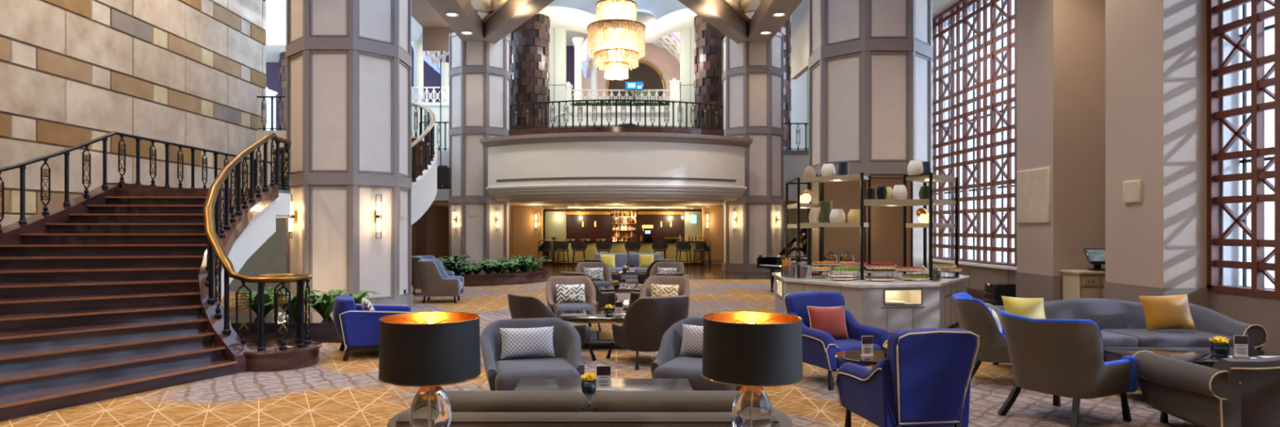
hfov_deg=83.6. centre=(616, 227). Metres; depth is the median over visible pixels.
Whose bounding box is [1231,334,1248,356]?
menu card
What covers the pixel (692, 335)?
cushion
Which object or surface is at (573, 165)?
balcony
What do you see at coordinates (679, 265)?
tub chair
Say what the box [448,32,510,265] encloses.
column
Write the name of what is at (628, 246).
bar stool
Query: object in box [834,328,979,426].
armchair
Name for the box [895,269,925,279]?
serving platter
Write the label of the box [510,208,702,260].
wall
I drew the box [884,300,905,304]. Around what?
plate stack
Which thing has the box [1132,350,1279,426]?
sofa
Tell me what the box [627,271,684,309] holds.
tub chair
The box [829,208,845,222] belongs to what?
vase
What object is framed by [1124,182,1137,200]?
grille
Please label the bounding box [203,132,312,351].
stair railing
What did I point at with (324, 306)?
fern
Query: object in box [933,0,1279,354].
wall
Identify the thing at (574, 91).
railing
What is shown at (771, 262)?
grand piano
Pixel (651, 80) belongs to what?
wall
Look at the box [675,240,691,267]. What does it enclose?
bar stool
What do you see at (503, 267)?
fern
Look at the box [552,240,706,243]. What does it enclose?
countertop
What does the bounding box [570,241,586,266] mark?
bar stool
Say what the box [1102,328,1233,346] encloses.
seat cushion
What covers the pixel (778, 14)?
recessed light
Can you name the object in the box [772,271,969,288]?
island countertop
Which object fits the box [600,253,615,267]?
cushion
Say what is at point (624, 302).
shelf
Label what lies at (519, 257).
fern
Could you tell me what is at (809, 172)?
vase
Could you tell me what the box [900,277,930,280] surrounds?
serving platter
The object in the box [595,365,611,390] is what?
menu card
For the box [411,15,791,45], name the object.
ceiling
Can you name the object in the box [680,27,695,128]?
square pillar
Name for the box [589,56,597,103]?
round column
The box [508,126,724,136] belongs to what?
kerb
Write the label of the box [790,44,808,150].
wall
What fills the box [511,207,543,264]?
pilaster
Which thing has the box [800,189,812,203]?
globe lamp
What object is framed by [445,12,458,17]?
recessed light
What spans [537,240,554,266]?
bar stool
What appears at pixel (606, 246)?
bar stool
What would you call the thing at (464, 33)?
recessed light
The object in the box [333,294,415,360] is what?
armchair
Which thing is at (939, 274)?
glass
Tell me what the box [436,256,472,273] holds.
fern
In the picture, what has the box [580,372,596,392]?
flower bowl
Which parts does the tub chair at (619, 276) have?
backrest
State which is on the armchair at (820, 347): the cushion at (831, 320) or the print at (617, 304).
the cushion at (831, 320)
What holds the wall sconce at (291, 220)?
attached to the column at (348, 63)
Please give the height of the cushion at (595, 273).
0.315 m
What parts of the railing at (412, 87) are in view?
handrail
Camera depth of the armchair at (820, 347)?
8.06 m
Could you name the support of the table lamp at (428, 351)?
on the console table
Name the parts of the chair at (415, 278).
backrest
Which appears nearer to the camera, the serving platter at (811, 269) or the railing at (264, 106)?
the serving platter at (811, 269)
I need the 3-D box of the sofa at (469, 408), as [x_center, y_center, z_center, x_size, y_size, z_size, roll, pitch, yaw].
[-0.150,1.335,4.254,2.353,0.835,1.032,0,0,0]
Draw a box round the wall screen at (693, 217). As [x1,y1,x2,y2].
[690,214,696,223]
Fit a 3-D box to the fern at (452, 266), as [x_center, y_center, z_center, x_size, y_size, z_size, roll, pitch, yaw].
[-4.933,1.264,22.324,0.894,0.491,1.143,0,0,0]
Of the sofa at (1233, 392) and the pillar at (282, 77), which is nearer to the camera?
the sofa at (1233, 392)
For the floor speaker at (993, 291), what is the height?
0.580 m
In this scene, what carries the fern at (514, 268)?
on the planter at (541, 273)
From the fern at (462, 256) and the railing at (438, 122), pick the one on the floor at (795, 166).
the railing at (438, 122)
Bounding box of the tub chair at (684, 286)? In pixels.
[632,275,689,302]
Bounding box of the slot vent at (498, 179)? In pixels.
[496,177,736,182]
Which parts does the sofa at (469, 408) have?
arm, frame, arm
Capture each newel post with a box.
[265,87,277,130]
[566,81,573,106]
[668,77,680,127]
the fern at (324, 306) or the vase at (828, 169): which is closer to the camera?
the fern at (324, 306)
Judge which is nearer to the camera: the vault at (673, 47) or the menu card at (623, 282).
the menu card at (623, 282)
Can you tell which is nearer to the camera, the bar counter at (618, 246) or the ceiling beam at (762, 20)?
the ceiling beam at (762, 20)
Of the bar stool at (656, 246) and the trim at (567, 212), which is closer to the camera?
the bar stool at (656, 246)
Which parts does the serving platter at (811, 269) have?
plate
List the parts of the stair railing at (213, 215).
handrail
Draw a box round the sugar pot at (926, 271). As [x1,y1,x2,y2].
[916,265,928,274]
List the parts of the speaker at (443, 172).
rod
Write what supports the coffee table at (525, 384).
on the floor at (333, 391)
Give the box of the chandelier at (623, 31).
[586,0,645,80]
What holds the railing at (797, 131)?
on the floor at (795, 166)
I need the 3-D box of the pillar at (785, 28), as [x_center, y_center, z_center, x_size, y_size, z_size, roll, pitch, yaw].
[7.418,-6.579,33.198,1.368,6.458,1.367,0,0,0]
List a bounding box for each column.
[285,0,413,312]
[411,40,424,102]
[438,62,448,102]
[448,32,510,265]
[572,36,584,103]
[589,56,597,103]
[721,32,783,271]
[808,0,933,272]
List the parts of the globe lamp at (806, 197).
globe lamp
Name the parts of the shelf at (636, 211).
shelf, shelf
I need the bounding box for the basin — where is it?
[790,261,807,264]
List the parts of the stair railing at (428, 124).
handrail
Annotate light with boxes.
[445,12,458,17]
[461,31,472,35]
[568,206,685,208]
[760,31,771,35]
[772,12,786,17]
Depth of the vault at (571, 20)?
31.32 m
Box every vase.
[803,165,815,177]
[808,208,818,222]
[819,200,831,222]
[821,163,835,176]
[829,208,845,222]
[838,161,848,175]
[847,208,860,222]
[866,187,875,199]
[876,185,887,199]
[885,186,893,199]
[892,184,907,199]
[906,160,923,175]
[918,186,928,199]
[922,161,931,173]
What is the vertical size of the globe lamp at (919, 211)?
0.170 m
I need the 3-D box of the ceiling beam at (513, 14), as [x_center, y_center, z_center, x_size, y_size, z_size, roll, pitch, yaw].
[-2.870,-7.750,24.183,0.620,0.800,9.977,0,0,-28]
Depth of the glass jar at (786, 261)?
12.77 m
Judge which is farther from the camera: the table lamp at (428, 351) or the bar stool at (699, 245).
the bar stool at (699, 245)
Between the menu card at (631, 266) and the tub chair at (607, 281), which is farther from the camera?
the menu card at (631, 266)
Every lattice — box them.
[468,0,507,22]
[724,0,761,22]
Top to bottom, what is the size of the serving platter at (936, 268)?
0.206 m
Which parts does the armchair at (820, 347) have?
arm, backrest, leg, seat, arm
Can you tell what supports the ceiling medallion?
attached to the vault at (571, 20)
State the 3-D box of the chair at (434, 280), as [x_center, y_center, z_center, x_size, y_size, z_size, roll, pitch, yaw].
[-4.170,1.252,16.998,0.980,1.003,1.019,0,0,-6]
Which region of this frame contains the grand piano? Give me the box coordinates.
[756,227,807,292]
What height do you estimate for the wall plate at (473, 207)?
0.460 m
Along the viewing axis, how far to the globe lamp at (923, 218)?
12.29 m
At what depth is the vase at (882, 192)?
12.13 m
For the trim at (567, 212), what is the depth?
37.28 m
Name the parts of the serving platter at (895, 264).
plate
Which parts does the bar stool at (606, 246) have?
seat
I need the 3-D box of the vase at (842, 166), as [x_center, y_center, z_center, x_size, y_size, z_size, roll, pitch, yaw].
[3.978,-1.030,12.532,0.173,0.240,0.173,0,0,0]
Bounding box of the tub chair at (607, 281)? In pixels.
[576,262,614,285]
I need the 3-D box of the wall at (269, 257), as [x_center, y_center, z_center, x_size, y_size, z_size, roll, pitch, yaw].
[-9.700,0.700,19.900,5.200,2.100,0.200,0,0,0]
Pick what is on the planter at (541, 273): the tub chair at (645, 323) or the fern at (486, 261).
the fern at (486, 261)
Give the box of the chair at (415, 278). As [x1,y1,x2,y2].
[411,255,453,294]
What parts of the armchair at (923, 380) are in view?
leg, arm, seat, backrest, leg, arm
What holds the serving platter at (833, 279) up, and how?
on the island countertop
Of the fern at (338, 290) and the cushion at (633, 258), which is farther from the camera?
the cushion at (633, 258)
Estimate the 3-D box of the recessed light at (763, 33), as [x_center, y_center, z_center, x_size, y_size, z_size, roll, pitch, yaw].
[5.620,-7.346,26.900,0.448,0.080,0.448,0,0,0]
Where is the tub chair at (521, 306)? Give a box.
[507,292,595,360]
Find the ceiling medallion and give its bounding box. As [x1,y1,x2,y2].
[611,8,656,26]
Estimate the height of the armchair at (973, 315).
0.984 m
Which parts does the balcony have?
moulding, cornice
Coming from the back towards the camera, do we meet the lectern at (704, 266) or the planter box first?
the planter box
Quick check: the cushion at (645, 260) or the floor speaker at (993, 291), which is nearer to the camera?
the floor speaker at (993, 291)
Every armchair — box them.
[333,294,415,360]
[783,291,889,390]
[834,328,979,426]
[951,292,1011,379]
[997,310,1137,426]
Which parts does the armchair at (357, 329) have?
leg, backrest, leg, rail, arm, arm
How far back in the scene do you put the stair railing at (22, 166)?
12.09 m
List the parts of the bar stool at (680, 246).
seat, backrest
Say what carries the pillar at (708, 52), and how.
on the floor at (795, 166)
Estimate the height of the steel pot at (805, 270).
0.240 m
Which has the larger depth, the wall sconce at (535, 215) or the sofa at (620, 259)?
the wall sconce at (535, 215)
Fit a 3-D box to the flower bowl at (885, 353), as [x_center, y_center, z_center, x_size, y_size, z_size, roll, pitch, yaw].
[2.619,1.172,6.859,0.122,0.135,0.130,0,0,0]
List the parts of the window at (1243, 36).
pane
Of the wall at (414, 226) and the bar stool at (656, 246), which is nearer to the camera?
the wall at (414, 226)
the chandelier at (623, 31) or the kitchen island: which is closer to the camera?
the kitchen island
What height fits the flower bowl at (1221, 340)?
0.191 m
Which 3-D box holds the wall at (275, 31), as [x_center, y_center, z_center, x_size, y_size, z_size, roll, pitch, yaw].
[-17.500,-10.350,34.750,13.000,3.800,3.900,0,0,0]
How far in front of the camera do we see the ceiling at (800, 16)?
25.41 m
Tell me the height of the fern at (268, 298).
0.466 m
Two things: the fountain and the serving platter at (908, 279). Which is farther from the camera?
the fountain
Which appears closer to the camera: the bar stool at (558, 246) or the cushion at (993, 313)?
the cushion at (993, 313)
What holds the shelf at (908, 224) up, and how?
attached to the kitchen island
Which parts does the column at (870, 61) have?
trim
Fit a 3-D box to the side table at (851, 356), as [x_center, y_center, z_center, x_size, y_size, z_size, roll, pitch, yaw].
[2.530,1.495,6.950,0.800,0.510,0.680,0,0,0]
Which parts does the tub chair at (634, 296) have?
backrest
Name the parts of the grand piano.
leg, lid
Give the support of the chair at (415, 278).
on the floor at (333, 391)
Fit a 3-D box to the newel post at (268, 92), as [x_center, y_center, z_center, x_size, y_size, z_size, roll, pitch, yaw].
[-15.200,-4.730,31.000,0.700,2.760,0.700,0,0,0]
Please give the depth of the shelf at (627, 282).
20.67 m
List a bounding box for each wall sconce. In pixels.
[288,194,296,238]
[374,194,381,238]
[453,208,456,231]
[495,208,498,231]
[534,214,537,226]
[733,208,737,231]
[776,208,779,231]
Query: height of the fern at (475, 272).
0.376 m
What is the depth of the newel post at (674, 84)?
33.19 m
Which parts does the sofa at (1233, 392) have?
leg, backrest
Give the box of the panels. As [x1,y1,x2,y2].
[545,211,701,241]
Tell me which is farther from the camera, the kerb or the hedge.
the hedge
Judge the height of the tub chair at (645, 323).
0.908 m
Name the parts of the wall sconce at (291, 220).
frame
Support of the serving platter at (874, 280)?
on the island countertop
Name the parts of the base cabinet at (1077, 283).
drawer, door, door, drawer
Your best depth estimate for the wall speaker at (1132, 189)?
10.62 m
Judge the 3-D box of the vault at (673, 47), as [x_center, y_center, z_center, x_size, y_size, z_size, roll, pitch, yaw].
[1.147,-10.381,41.634,6.472,2.402,4.500,0,0,0]
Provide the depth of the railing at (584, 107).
32.79 m
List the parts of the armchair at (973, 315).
leg, backrest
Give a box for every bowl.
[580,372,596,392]
[604,304,613,315]
[613,280,619,288]
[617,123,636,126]
[622,265,627,271]
[882,343,887,357]
[1208,335,1230,355]
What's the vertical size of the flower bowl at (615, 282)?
0.173 m
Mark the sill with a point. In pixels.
(996, 266)
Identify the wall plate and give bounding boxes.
[400,194,404,217]
[469,204,477,216]
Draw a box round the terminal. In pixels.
[1083,248,1105,271]
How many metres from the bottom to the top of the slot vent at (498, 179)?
0.080 m
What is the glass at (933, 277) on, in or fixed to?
on the island countertop
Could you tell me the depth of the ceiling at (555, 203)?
28.69 m
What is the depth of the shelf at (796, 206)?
13.19 m
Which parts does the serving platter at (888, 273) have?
plate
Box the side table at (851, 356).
[834,349,887,368]
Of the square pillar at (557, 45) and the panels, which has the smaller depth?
the square pillar at (557, 45)
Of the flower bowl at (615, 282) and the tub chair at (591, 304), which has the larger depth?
the flower bowl at (615, 282)
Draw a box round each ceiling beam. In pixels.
[426,0,484,41]
[482,0,555,44]
[677,0,748,44]
[748,0,802,41]
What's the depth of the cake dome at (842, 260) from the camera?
13.10 m
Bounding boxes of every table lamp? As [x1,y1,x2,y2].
[377,311,481,426]
[702,311,803,426]
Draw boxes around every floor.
[0,262,1200,426]
[256,130,808,200]
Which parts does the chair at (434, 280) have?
arm, arm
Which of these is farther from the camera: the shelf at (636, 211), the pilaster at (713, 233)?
the shelf at (636, 211)
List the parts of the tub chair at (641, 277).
backrest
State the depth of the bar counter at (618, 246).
33.17 m
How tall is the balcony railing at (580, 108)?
0.979 m
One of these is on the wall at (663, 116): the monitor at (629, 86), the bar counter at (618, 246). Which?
the monitor at (629, 86)
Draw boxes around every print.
[596,365,610,375]
[615,302,622,306]
[862,336,872,343]
[1234,335,1248,343]
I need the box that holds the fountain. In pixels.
[790,234,807,264]
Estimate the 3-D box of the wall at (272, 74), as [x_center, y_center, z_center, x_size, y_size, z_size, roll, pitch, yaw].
[-16.500,-5.900,36.600,11.000,5.100,0.200,0,0,0]
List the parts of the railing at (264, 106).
handrail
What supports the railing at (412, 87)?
on the wall at (434, 107)
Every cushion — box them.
[361,297,374,310]
[444,390,588,412]
[499,325,555,358]
[555,284,586,302]
[583,267,604,279]
[590,390,738,412]
[595,253,627,266]
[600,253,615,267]
[609,266,626,270]
[627,253,660,267]
[627,266,647,270]
[638,253,653,267]
[650,283,679,296]
[657,266,676,272]
[679,324,703,355]
[806,306,848,339]
[987,306,1001,332]
[1001,295,1045,319]
[1100,329,1137,346]
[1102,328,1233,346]
[1138,293,1196,331]
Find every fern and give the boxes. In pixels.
[230,289,294,317]
[234,286,277,315]
[264,292,319,319]
[269,288,321,302]
[303,288,348,299]
[303,291,339,319]
[321,289,379,303]
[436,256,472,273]
[440,253,475,262]
[443,260,469,274]
[455,264,484,274]
[463,262,488,274]
[477,257,498,271]
[477,262,497,274]
[482,257,512,273]
[488,261,515,273]
[498,258,531,272]
[506,255,541,271]
[512,257,542,271]
[529,256,551,271]
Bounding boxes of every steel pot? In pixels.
[786,264,799,278]
[798,264,812,279]
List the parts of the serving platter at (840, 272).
plate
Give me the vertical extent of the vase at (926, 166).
0.250 m
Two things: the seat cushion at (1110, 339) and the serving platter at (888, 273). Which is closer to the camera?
the seat cushion at (1110, 339)
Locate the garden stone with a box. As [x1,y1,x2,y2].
[277,312,288,321]
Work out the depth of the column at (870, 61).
14.49 m
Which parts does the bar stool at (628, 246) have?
seat, backrest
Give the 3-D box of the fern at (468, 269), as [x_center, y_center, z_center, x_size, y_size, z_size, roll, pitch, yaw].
[-4.540,1.328,22.024,0.877,0.364,0.832,0,0,0]
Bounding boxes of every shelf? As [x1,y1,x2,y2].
[590,330,613,341]
[611,210,636,240]
[617,300,631,305]
[626,280,639,284]
[786,203,819,208]
[786,223,819,227]
[800,173,868,182]
[800,222,868,226]
[863,199,929,205]
[906,173,955,182]
[906,222,955,227]
[933,199,955,204]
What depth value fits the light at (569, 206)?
33.00 m
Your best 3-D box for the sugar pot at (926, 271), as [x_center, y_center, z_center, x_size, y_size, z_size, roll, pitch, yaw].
[5.582,0.780,13.000,0.220,0.200,0.220,0,0,0]
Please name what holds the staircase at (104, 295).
on the floor at (333, 391)
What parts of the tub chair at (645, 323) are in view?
leg, leg, backrest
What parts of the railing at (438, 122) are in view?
handrail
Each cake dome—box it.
[823,250,838,275]
[840,250,854,275]
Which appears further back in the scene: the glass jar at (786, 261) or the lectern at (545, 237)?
the lectern at (545, 237)
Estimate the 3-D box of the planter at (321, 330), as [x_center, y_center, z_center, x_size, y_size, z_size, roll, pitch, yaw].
[-5.175,1.600,11.649,2.450,0.300,1.498,0,0,0]
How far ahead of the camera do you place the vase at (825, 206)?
12.94 m
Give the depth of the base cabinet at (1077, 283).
12.13 m
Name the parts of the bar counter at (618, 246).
foot rail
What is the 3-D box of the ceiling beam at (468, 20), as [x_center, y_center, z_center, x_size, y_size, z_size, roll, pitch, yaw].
[-5.670,-7.675,21.800,0.950,0.650,12.800,0,0,0]
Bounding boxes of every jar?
[779,257,791,277]
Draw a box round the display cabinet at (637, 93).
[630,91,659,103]
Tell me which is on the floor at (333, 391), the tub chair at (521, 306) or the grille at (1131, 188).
the tub chair at (521, 306)
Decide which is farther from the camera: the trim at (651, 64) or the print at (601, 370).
the trim at (651, 64)
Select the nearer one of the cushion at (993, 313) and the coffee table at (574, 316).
the cushion at (993, 313)
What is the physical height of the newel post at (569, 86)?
3.660 m
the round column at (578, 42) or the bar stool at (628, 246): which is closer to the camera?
the bar stool at (628, 246)
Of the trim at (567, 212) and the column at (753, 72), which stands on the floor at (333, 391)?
the column at (753, 72)
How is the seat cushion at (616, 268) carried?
on the sofa at (620, 259)
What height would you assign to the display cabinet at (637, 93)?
2.900 m
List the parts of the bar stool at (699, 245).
seat, backrest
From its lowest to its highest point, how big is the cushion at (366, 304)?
0.332 m
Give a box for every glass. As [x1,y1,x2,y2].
[931,271,937,280]
[933,271,940,280]
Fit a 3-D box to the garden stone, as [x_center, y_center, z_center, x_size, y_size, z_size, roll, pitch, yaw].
[-5.150,1.370,11.000,0.200,0.140,0.195,0,0,0]
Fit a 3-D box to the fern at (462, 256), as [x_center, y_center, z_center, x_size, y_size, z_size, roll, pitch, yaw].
[-5.595,1.226,25.180,1.239,0.568,1.072,0,0,-29]
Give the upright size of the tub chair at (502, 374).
0.828 m
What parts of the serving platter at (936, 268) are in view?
plate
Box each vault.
[417,31,511,75]
[506,8,697,43]
[581,31,679,77]
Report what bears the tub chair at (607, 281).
on the floor at (333, 391)
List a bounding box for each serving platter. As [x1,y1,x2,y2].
[810,269,831,278]
[812,263,839,275]
[827,277,855,280]
[832,270,860,279]
[837,264,865,277]
[863,264,896,275]
[863,271,897,275]
[865,278,896,281]
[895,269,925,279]
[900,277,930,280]
[928,266,957,278]
[937,270,960,277]
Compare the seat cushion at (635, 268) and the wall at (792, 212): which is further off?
the wall at (792, 212)
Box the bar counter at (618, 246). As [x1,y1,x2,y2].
[548,240,706,265]
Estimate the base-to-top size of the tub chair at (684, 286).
0.908 m
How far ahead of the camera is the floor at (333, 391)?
7.50 m
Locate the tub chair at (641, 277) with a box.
[635,258,675,285]
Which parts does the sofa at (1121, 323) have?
arm, backrest, arm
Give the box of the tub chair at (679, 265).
[644,262,684,282]
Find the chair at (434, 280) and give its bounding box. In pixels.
[417,258,463,302]
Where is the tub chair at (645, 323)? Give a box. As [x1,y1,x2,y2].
[605,294,688,369]
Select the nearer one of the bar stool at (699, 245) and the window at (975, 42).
the window at (975, 42)
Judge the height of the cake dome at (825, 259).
0.460 m
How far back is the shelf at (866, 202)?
12.05 m
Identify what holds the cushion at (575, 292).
on the tub chair at (591, 304)
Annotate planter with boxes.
[229,311,342,342]
[411,265,552,286]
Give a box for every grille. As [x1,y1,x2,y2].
[436,168,448,186]
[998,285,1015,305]
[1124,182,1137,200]
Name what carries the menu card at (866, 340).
on the side table at (851, 356)
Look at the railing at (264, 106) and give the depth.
24.69 m
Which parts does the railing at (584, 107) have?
handrail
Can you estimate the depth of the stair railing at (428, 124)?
18.67 m
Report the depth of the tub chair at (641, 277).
19.46 m
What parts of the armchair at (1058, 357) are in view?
leg, leg, backrest, leg, leg, arm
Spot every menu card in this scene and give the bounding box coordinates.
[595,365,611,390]
[614,302,622,315]
[620,279,626,288]
[629,264,634,271]
[860,335,874,355]
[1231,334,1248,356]
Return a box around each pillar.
[278,52,285,130]
[510,13,550,130]
[548,27,566,128]
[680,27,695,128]
[693,15,725,130]
[777,16,791,150]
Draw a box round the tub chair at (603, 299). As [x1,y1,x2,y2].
[561,271,617,307]
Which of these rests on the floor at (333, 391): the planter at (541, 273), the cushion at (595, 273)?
the planter at (541, 273)
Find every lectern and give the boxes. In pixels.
[537,237,547,266]
[701,237,711,267]
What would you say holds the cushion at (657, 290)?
on the tub chair at (684, 286)
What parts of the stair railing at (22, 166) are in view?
handrail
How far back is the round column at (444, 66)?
39.27 m
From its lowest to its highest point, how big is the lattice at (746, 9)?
0.420 m
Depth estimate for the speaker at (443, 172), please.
26.78 m
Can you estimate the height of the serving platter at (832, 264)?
0.226 m
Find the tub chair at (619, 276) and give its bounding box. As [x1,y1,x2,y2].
[583,258,622,284]
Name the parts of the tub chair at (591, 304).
backrest, seat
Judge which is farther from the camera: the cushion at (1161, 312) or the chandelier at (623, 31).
the chandelier at (623, 31)
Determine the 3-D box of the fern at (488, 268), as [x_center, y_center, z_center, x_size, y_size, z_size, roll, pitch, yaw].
[-4.026,1.300,22.567,0.897,0.419,0.916,0,0,0]
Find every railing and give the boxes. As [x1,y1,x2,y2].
[0,131,272,231]
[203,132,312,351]
[255,96,285,130]
[411,86,448,102]
[411,102,435,182]
[418,121,448,150]
[509,99,723,130]
[549,105,591,127]
[571,89,679,106]
[783,123,808,150]
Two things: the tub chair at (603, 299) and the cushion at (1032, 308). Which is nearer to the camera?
the cushion at (1032, 308)
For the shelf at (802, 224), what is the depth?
12.43 m
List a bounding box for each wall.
[0,0,266,226]
[229,219,285,291]
[265,0,285,62]
[265,62,279,130]
[411,45,574,105]
[411,102,448,150]
[411,221,417,256]
[417,205,448,264]
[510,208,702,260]
[566,106,679,127]
[582,41,679,102]
[608,62,662,102]
[783,206,807,255]
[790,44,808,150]
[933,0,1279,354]
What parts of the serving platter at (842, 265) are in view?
plate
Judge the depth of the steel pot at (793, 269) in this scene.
12.36 m
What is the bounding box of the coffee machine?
[642,225,653,240]
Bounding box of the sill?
[933,258,1017,270]
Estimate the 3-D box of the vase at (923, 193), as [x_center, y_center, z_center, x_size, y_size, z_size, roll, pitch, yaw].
[5.436,-0.610,12.555,0.240,0.240,0.240,0,0,0]
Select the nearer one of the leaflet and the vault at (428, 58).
the leaflet
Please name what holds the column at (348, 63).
on the floor at (333, 391)
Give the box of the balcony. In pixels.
[480,132,752,200]
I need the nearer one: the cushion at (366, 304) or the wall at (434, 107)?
the cushion at (366, 304)
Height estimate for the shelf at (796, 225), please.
0.075 m
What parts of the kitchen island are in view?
niche frame, post, rail, rail, post, post, post, post, post, niche frame, post, rail, post, post, post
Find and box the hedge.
[568,101,679,106]
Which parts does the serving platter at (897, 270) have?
plate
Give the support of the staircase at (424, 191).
attached to the floor at (795, 166)
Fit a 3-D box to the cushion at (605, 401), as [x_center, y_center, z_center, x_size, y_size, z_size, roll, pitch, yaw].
[0.347,1.120,4.010,0.980,0.404,0.230,0,0,0]
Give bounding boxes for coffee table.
[514,377,693,411]
[558,310,627,341]
[597,285,642,305]
[610,270,646,284]
[1103,346,1279,408]
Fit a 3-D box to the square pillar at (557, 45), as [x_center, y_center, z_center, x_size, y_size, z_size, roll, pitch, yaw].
[-2.850,-6.600,33.200,1.040,6.500,0.840,0,0,0]
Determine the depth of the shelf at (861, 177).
12.48 m
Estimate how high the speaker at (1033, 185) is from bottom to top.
0.993 m
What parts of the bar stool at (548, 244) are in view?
seat, backrest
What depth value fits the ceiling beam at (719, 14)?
25.59 m
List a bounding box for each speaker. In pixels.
[436,59,451,189]
[984,282,1015,305]
[1017,166,1050,222]
[1123,179,1142,202]
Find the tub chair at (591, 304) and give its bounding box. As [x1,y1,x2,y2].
[545,275,601,330]
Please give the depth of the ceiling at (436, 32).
36.83 m
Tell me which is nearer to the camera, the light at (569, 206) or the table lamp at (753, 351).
the table lamp at (753, 351)
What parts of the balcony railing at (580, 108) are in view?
rail, handrail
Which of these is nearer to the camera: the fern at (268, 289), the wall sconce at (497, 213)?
the fern at (268, 289)
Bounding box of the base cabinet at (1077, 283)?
[1059,269,1105,299]
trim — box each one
[566,211,684,214]
[605,58,665,104]
[783,150,808,154]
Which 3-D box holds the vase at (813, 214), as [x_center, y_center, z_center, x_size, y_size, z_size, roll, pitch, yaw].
[3.617,-0.220,13.098,0.176,0.260,0.176,0,0,45]
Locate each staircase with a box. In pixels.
[0,182,321,421]
[411,134,436,224]
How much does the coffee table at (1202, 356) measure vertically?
0.470 m
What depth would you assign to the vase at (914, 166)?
12.24 m
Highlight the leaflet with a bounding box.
[1257,355,1277,357]
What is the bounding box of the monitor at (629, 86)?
[625,81,643,106]
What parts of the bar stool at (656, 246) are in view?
backrest, seat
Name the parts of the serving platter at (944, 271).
plate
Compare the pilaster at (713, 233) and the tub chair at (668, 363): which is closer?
the tub chair at (668, 363)
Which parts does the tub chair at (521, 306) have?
backrest, seat, leg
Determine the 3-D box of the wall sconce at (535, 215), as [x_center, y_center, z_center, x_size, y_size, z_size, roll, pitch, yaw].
[-3.829,-0.330,34.119,0.122,0.892,0.142,0,0,0]
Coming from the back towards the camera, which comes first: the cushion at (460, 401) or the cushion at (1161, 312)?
the cushion at (1161, 312)
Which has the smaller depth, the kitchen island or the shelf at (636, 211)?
the kitchen island
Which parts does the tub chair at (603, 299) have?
backrest, seat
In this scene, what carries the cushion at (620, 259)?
on the sofa at (620, 259)
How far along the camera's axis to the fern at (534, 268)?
24.46 m
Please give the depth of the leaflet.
7.06 m
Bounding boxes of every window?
[932,0,1017,266]
[1206,0,1279,298]
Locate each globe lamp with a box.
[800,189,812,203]
[915,208,926,217]
[918,213,928,222]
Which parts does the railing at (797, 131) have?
handrail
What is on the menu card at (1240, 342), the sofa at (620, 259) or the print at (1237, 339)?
the print at (1237, 339)
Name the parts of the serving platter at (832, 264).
plate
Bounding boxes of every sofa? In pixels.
[386,390,792,426]
[595,253,660,279]
[984,297,1267,364]
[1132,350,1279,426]
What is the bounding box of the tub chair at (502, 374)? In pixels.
[480,317,584,390]
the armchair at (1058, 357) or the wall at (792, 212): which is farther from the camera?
the wall at (792, 212)
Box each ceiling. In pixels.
[411,0,478,51]
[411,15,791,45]
[431,198,796,208]
[543,0,689,23]
[791,0,959,79]
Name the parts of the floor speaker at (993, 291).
panel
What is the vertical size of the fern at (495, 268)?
0.544 m
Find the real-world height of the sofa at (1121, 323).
0.850 m
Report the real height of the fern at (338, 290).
0.453 m
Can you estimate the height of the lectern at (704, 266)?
1.338 m
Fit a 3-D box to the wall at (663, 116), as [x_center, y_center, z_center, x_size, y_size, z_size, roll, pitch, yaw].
[0.475,-4.550,38.975,5.650,2.400,10.050,0,0,0]
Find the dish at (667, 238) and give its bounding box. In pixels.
[664,237,681,240]
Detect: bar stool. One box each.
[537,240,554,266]
[552,240,569,267]
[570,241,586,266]
[595,240,612,253]
[624,240,640,253]
[651,241,667,259]
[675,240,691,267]
[693,240,710,266]
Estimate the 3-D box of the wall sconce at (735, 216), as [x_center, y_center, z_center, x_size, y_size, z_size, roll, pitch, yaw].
[4.749,-0.330,28.549,0.122,0.892,0.142,0,0,45]
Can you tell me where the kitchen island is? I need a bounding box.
[772,172,969,333]
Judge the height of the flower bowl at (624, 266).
0.192 m
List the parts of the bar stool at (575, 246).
seat, backrest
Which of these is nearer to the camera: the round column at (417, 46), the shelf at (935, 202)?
the shelf at (935, 202)
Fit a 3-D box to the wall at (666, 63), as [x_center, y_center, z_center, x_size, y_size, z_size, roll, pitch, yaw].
[0.950,-8.600,44.250,6.500,5.900,0.500,0,0,0]
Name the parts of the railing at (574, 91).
handrail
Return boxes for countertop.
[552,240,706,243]
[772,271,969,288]
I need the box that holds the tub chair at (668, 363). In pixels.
[650,316,742,390]
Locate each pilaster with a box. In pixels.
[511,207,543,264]
[702,207,722,264]
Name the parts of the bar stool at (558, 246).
backrest, seat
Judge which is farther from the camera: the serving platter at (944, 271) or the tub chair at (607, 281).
the tub chair at (607, 281)
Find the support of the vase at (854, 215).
on the kitchen island
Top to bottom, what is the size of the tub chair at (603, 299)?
0.908 m
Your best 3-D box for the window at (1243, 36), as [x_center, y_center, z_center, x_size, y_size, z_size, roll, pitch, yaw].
[8.535,-2.660,3.529,0.490,7.100,13.142,0,0,0]
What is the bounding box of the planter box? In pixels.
[569,106,679,113]
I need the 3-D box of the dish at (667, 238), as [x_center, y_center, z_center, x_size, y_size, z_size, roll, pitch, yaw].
[2.658,0.545,33.550,0.840,0.150,0.840,0,0,0]
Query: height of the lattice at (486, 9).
0.420 m
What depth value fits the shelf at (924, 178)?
12.39 m

